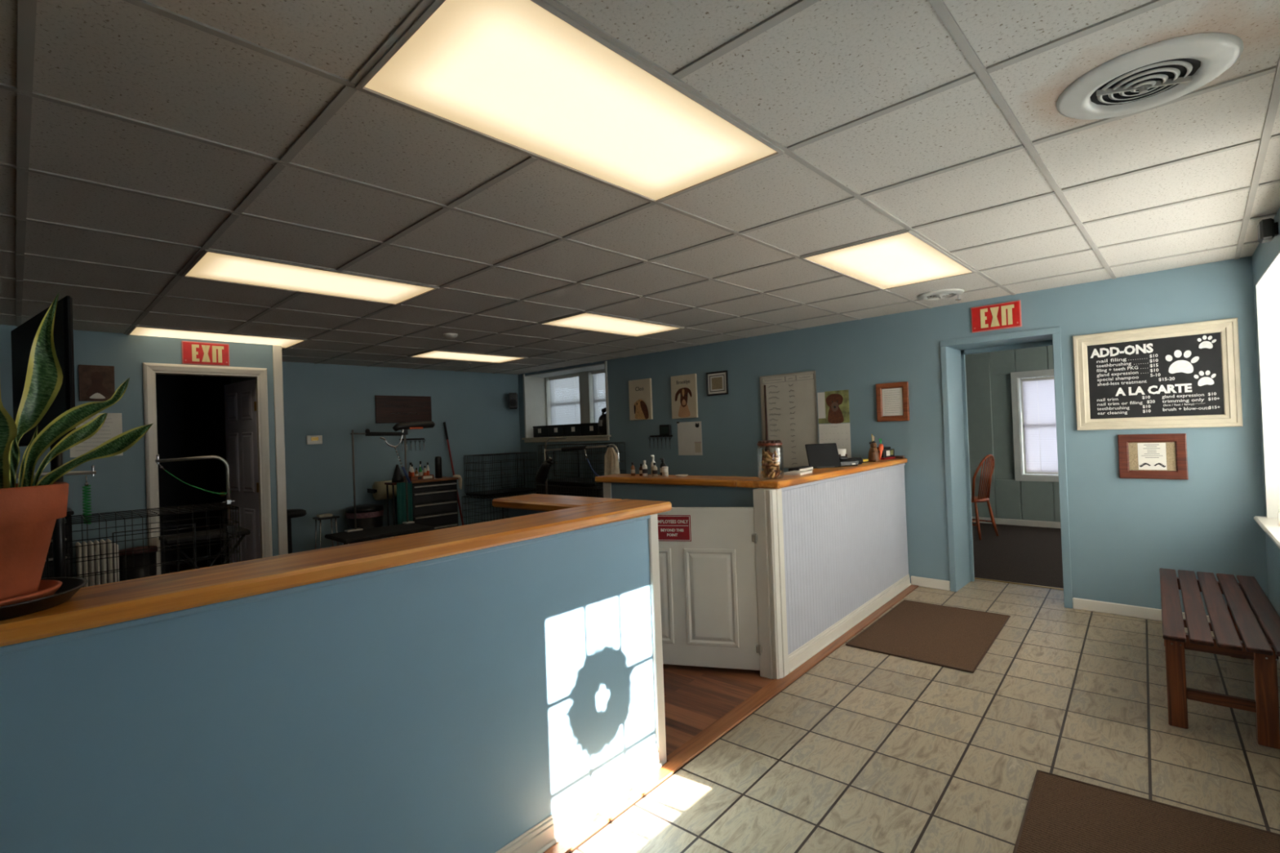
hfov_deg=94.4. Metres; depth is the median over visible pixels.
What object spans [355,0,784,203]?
recessed light
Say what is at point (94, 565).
heater
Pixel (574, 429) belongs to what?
storage bin
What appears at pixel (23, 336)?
cabinet
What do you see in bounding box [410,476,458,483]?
countertop
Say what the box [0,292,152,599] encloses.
potted snake plant
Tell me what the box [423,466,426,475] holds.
shampoo bottle
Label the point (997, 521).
baseboard
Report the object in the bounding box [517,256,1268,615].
wall
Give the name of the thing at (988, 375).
wall
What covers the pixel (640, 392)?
canvas
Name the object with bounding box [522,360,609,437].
trim
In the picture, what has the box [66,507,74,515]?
countertop
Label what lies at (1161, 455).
framed notice
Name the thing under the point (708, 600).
door
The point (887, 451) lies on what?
box
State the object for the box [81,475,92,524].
lead
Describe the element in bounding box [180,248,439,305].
recessed light
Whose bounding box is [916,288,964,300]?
ceiling vent
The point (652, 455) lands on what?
bottle
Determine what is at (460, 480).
towel
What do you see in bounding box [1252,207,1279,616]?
wall
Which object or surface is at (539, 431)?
storage bin
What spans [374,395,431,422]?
wooden sign
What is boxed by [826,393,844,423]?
picture
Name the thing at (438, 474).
canister
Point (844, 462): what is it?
card reader
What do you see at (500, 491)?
wire crate
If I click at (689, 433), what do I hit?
sheet
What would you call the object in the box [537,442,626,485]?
wire crate
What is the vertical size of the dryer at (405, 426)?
0.159 m
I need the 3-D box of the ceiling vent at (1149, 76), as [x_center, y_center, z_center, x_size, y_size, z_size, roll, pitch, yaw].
[1.458,-0.986,1.716,0.410,0.036,0.410,-2,-1,15]
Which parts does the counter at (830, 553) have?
post, panel, corner post, moulding, panel, moulding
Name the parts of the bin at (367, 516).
lid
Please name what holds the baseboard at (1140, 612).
attached to the wall at (1122, 531)
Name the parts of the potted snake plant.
pot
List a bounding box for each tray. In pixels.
[0,577,87,621]
[847,457,862,464]
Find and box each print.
[422,475,432,479]
[1165,350,1199,373]
[1194,370,1216,386]
[1197,335,1216,348]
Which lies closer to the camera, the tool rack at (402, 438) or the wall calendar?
the wall calendar
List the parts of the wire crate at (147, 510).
panel, panel, door frame, panel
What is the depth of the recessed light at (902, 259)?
3.52 m
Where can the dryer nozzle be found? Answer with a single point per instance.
(397, 477)
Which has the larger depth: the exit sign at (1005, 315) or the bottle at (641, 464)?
the exit sign at (1005, 315)
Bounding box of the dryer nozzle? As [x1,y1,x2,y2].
[391,464,404,482]
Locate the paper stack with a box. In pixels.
[783,470,812,475]
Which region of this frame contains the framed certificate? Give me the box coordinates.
[706,370,728,395]
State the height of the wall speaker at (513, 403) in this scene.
0.240 m
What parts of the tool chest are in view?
drawer, drawer, handle, drawer, drawer, handle, handle, handle, drawer, handle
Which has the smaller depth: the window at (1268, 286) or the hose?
the window at (1268, 286)
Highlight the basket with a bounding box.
[403,474,433,480]
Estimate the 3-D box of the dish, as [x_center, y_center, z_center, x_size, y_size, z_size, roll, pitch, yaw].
[0.279,0.330,3.950,0.090,0.015,0.090,-3,-1,43]
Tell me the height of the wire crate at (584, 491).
0.788 m
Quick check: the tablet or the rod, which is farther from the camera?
the tablet
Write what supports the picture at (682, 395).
attached to the canvas at (684, 387)
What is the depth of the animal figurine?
4.83 m
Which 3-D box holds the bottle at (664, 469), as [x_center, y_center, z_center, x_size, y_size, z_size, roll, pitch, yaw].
[0.172,0.308,4.041,0.044,0.068,0.044,-3,-1,43]
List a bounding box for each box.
[862,458,868,462]
[876,446,894,457]
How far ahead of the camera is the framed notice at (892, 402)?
5.23 m
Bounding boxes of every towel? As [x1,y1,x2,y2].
[453,474,462,489]
[604,447,619,475]
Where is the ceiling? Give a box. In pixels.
[0,0,1279,385]
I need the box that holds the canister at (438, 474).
[435,456,442,478]
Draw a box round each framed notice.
[875,381,909,422]
[1117,433,1188,479]
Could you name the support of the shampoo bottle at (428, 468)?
in the basket
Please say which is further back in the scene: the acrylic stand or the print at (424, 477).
the print at (424, 477)
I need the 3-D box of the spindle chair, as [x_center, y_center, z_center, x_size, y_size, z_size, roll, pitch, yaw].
[4.056,0.839,7.253,0.443,1.007,0.510,-2,-1,-32]
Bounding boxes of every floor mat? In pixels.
[845,600,1010,673]
[1013,769,1279,852]
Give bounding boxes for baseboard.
[911,576,1210,622]
[972,516,1060,528]
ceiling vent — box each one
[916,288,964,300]
[1056,32,1244,119]
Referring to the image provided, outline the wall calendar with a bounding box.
[817,389,851,457]
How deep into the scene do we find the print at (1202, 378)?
3.86 m
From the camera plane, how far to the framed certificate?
6.54 m
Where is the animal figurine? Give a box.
[868,434,883,462]
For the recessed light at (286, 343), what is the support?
in the ceiling
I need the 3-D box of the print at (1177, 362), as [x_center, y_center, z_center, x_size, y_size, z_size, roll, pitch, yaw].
[3.607,-0.431,3.939,0.165,0.161,0.001,-3,-1,43]
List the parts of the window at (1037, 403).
frame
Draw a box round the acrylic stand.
[1277,511,1279,526]
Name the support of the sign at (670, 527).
attached to the door at (708, 600)
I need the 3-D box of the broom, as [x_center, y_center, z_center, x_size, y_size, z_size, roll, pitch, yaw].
[-2.525,0.764,8.131,0.328,1.664,0.208,-3,-1,43]
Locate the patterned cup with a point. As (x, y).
(842, 452)
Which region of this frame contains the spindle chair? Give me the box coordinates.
[971,453,998,540]
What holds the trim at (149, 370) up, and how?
attached to the wall at (118, 484)
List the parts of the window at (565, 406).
pane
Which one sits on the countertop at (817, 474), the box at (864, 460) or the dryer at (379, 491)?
the box at (864, 460)
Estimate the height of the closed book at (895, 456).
0.022 m
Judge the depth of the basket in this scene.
7.40 m
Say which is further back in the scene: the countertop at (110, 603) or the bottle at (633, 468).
the bottle at (633, 468)
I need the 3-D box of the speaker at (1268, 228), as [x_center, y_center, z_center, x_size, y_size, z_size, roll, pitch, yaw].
[3.104,-0.969,2.925,0.066,0.100,0.100,-3,-1,41]
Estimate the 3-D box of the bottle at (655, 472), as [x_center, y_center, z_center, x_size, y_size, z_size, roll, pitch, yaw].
[0.103,0.298,4.100,0.038,0.095,0.038,-3,-1,43]
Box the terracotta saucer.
[0,579,62,606]
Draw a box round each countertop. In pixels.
[0,493,671,646]
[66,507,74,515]
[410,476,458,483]
[595,457,907,488]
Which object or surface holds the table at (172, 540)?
on the floor
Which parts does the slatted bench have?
leg, apron rail, apron rail, leg, rail, leg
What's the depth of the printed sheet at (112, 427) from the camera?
4.73 m
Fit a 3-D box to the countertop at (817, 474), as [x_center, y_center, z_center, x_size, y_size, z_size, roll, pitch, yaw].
[0.997,0.340,4.726,1.474,0.040,2.382,-3,-1,40]
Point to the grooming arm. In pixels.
(228, 501)
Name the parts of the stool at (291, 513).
seat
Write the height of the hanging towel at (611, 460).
0.345 m
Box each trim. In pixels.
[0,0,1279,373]
[142,362,272,575]
[272,345,288,555]
[521,435,611,442]
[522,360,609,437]
[543,584,919,852]
[939,326,1072,608]
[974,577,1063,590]
[1253,515,1279,548]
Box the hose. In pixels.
[379,429,411,483]
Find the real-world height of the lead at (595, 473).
0.342 m
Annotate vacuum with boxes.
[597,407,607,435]
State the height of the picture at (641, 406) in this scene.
0.252 m
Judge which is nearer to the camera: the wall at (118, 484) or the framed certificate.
the wall at (118, 484)
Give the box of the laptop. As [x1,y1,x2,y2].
[804,443,840,468]
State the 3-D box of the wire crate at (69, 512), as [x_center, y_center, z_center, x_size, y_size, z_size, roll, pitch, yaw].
[-4.436,1.120,4.182,0.434,0.995,0.634,-3,-1,43]
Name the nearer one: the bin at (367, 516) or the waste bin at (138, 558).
the waste bin at (138, 558)
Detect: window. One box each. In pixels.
[548,373,580,425]
[591,369,606,422]
[1010,368,1058,481]
[1255,251,1279,518]
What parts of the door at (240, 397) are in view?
handle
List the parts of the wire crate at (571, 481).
panel, door frame, panel, panel, panel, panel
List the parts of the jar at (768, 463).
lid, lid trim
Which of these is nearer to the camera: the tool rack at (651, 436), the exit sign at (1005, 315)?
the exit sign at (1005, 315)
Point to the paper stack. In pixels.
(794, 472)
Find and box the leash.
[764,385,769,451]
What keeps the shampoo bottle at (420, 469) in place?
in the basket
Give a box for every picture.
[85,371,108,398]
[634,399,648,419]
[675,387,691,407]
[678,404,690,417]
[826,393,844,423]
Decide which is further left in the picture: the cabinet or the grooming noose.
the cabinet
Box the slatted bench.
[1159,568,1279,749]
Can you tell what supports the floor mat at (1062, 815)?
on the floor
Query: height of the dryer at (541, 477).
0.367 m
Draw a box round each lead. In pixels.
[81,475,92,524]
[584,448,599,476]
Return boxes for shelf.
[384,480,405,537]
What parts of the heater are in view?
control panel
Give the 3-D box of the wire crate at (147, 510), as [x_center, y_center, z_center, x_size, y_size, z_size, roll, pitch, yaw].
[-3.410,1.090,4.100,0.647,0.988,0.977,-3,-1,44]
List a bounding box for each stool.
[286,509,306,554]
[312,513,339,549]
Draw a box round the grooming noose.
[159,463,231,494]
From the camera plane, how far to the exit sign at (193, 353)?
5.23 m
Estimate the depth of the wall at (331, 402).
7.50 m
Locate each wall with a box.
[0,324,278,581]
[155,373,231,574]
[230,361,522,553]
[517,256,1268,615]
[964,345,1060,522]
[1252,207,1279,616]
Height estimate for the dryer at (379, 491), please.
0.230 m
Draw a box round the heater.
[75,538,119,587]
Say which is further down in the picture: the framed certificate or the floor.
the floor
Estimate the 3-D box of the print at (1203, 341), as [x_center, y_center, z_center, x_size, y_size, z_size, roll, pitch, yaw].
[3.692,-0.550,3.857,0.089,0.089,0.001,-3,-1,43]
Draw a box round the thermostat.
[306,435,322,444]
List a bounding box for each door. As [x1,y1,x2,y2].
[219,378,260,563]
[657,506,762,671]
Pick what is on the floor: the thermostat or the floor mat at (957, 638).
the floor mat at (957, 638)
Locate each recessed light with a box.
[126,325,307,348]
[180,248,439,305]
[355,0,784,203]
[408,350,528,363]
[538,311,684,337]
[799,230,976,290]
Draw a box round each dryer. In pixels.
[367,480,396,500]
[392,421,435,435]
[534,451,554,483]
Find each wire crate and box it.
[41,507,74,577]
[46,502,240,586]
[462,491,536,524]
[463,452,537,497]
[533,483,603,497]
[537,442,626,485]
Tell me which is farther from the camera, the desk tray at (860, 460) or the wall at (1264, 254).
the desk tray at (860, 460)
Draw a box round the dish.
[675,474,688,477]
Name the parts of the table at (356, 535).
post, post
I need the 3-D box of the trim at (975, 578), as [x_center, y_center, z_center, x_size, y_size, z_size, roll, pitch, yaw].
[3.267,1.346,5.056,0.735,0.007,0.027,-3,-1,43]
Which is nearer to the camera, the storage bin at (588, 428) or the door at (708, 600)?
the door at (708, 600)
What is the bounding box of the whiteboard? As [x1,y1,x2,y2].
[760,370,818,468]
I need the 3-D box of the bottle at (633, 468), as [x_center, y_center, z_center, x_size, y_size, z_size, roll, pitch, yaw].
[-0.051,0.305,4.258,0.032,0.095,0.032,-3,-1,43]
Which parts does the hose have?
chain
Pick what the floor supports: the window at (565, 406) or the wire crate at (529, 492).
the wire crate at (529, 492)
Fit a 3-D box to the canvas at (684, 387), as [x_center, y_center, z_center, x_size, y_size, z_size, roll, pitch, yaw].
[0.509,-0.346,6.859,0.370,0.500,0.032,-3,-1,43]
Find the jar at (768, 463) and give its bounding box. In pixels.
[756,440,783,479]
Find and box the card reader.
[839,456,858,466]
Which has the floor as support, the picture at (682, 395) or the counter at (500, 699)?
the counter at (500, 699)
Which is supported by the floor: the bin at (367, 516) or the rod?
the bin at (367, 516)
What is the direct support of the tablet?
attached to the wall at (1122, 531)
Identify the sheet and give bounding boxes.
[70,413,123,457]
[676,421,702,455]
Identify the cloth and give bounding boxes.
[396,481,413,524]
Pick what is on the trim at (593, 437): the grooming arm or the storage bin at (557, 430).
the storage bin at (557, 430)
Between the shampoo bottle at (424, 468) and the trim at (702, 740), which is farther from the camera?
the shampoo bottle at (424, 468)
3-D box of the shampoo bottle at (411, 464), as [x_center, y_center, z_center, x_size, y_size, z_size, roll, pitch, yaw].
[-2.873,0.560,7.434,0.057,0.216,0.058,-3,-1,43]
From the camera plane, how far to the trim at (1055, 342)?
4.82 m
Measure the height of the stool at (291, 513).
0.742 m
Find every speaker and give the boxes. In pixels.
[507,392,518,408]
[1257,217,1278,243]
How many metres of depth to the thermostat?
6.98 m
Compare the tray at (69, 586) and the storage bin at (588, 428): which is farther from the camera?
the storage bin at (588, 428)
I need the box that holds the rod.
[16,465,96,478]
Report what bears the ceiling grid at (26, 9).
attached to the ceiling
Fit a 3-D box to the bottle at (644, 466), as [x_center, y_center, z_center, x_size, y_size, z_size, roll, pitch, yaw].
[0.034,0.293,4.159,0.038,0.110,0.038,-3,-1,43]
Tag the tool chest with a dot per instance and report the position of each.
(435, 500)
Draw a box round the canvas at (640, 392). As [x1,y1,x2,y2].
[628,377,653,420]
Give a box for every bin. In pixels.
[118,545,158,581]
[345,504,383,543]
[533,425,548,437]
[547,424,564,436]
[564,423,581,436]
[580,422,599,435]
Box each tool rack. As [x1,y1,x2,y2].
[399,438,424,440]
[649,435,672,437]
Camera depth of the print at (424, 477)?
7.45 m
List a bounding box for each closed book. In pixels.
[880,456,895,459]
[894,455,904,458]
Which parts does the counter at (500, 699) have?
moulding, return panel, moulding, post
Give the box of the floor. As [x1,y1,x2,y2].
[169,522,1279,852]
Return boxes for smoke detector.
[443,333,457,338]
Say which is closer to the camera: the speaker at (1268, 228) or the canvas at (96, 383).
the speaker at (1268, 228)
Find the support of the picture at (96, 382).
attached to the canvas at (96, 383)
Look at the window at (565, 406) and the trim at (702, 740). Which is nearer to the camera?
the trim at (702, 740)
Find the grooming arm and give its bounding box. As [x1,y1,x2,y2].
[155,454,235,533]
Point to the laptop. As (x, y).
(821, 455)
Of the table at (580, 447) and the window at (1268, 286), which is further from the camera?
the table at (580, 447)
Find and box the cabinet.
[11,295,75,577]
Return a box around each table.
[159,526,250,568]
[324,428,434,544]
[544,436,620,494]
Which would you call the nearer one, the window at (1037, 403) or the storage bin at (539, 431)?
the window at (1037, 403)
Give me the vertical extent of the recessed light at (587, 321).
0.012 m
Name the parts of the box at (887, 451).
lid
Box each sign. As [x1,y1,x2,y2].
[181,341,229,366]
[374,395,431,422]
[657,515,691,541]
[970,300,1022,333]
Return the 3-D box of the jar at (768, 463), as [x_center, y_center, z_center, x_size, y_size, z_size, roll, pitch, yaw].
[0.781,0.198,3.552,0.152,0.233,0.152,-2,-1,-2]
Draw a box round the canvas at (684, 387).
[670,373,697,418]
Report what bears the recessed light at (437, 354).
in the ceiling
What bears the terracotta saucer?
on the tray at (69, 586)
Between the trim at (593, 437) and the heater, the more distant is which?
the trim at (593, 437)
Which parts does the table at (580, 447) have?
post, raised handle, arched post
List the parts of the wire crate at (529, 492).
panel, panel, panel, panel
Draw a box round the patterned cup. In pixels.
[837,448,847,456]
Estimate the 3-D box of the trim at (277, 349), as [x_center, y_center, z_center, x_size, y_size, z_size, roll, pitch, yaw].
[-3.470,0.415,5.687,0.155,2.376,0.077,-3,-1,43]
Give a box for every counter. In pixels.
[0,508,666,852]
[603,463,911,679]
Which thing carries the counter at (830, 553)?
on the floor
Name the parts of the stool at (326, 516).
leg, leg, seat, leg, leg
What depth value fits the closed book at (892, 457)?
5.07 m
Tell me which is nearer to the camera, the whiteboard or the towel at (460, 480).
the whiteboard
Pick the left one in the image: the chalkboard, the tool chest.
the tool chest
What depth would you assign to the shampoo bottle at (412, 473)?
7.34 m
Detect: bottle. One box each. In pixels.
[408,462,412,476]
[410,464,414,476]
[414,467,418,475]
[418,464,422,475]
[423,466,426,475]
[426,462,429,475]
[631,462,635,475]
[639,463,642,475]
[642,460,647,476]
[650,454,655,475]
[652,462,657,476]
[659,457,666,475]
[662,466,668,476]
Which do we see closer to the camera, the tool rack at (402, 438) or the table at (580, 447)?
the table at (580, 447)
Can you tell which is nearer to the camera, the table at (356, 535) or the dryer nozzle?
the table at (356, 535)
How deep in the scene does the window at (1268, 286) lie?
3.56 m
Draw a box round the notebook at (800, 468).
[788,466,813,471]
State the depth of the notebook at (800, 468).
4.04 m
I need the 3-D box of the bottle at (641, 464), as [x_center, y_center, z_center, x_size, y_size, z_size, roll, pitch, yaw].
[0.009,0.307,4.213,0.030,0.085,0.030,-3,-1,43]
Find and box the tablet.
[659,424,671,435]
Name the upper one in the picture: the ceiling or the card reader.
the ceiling
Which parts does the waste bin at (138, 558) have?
lid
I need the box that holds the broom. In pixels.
[443,422,463,525]
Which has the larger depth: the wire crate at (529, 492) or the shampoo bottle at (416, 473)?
the wire crate at (529, 492)
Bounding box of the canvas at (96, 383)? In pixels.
[78,364,115,401]
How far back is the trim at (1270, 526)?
3.30 m
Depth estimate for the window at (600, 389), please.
8.52 m
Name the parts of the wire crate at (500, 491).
panel, panel, panel, panel, door frame, panel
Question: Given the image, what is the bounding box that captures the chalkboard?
[1072,317,1242,430]
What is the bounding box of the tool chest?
[395,476,458,536]

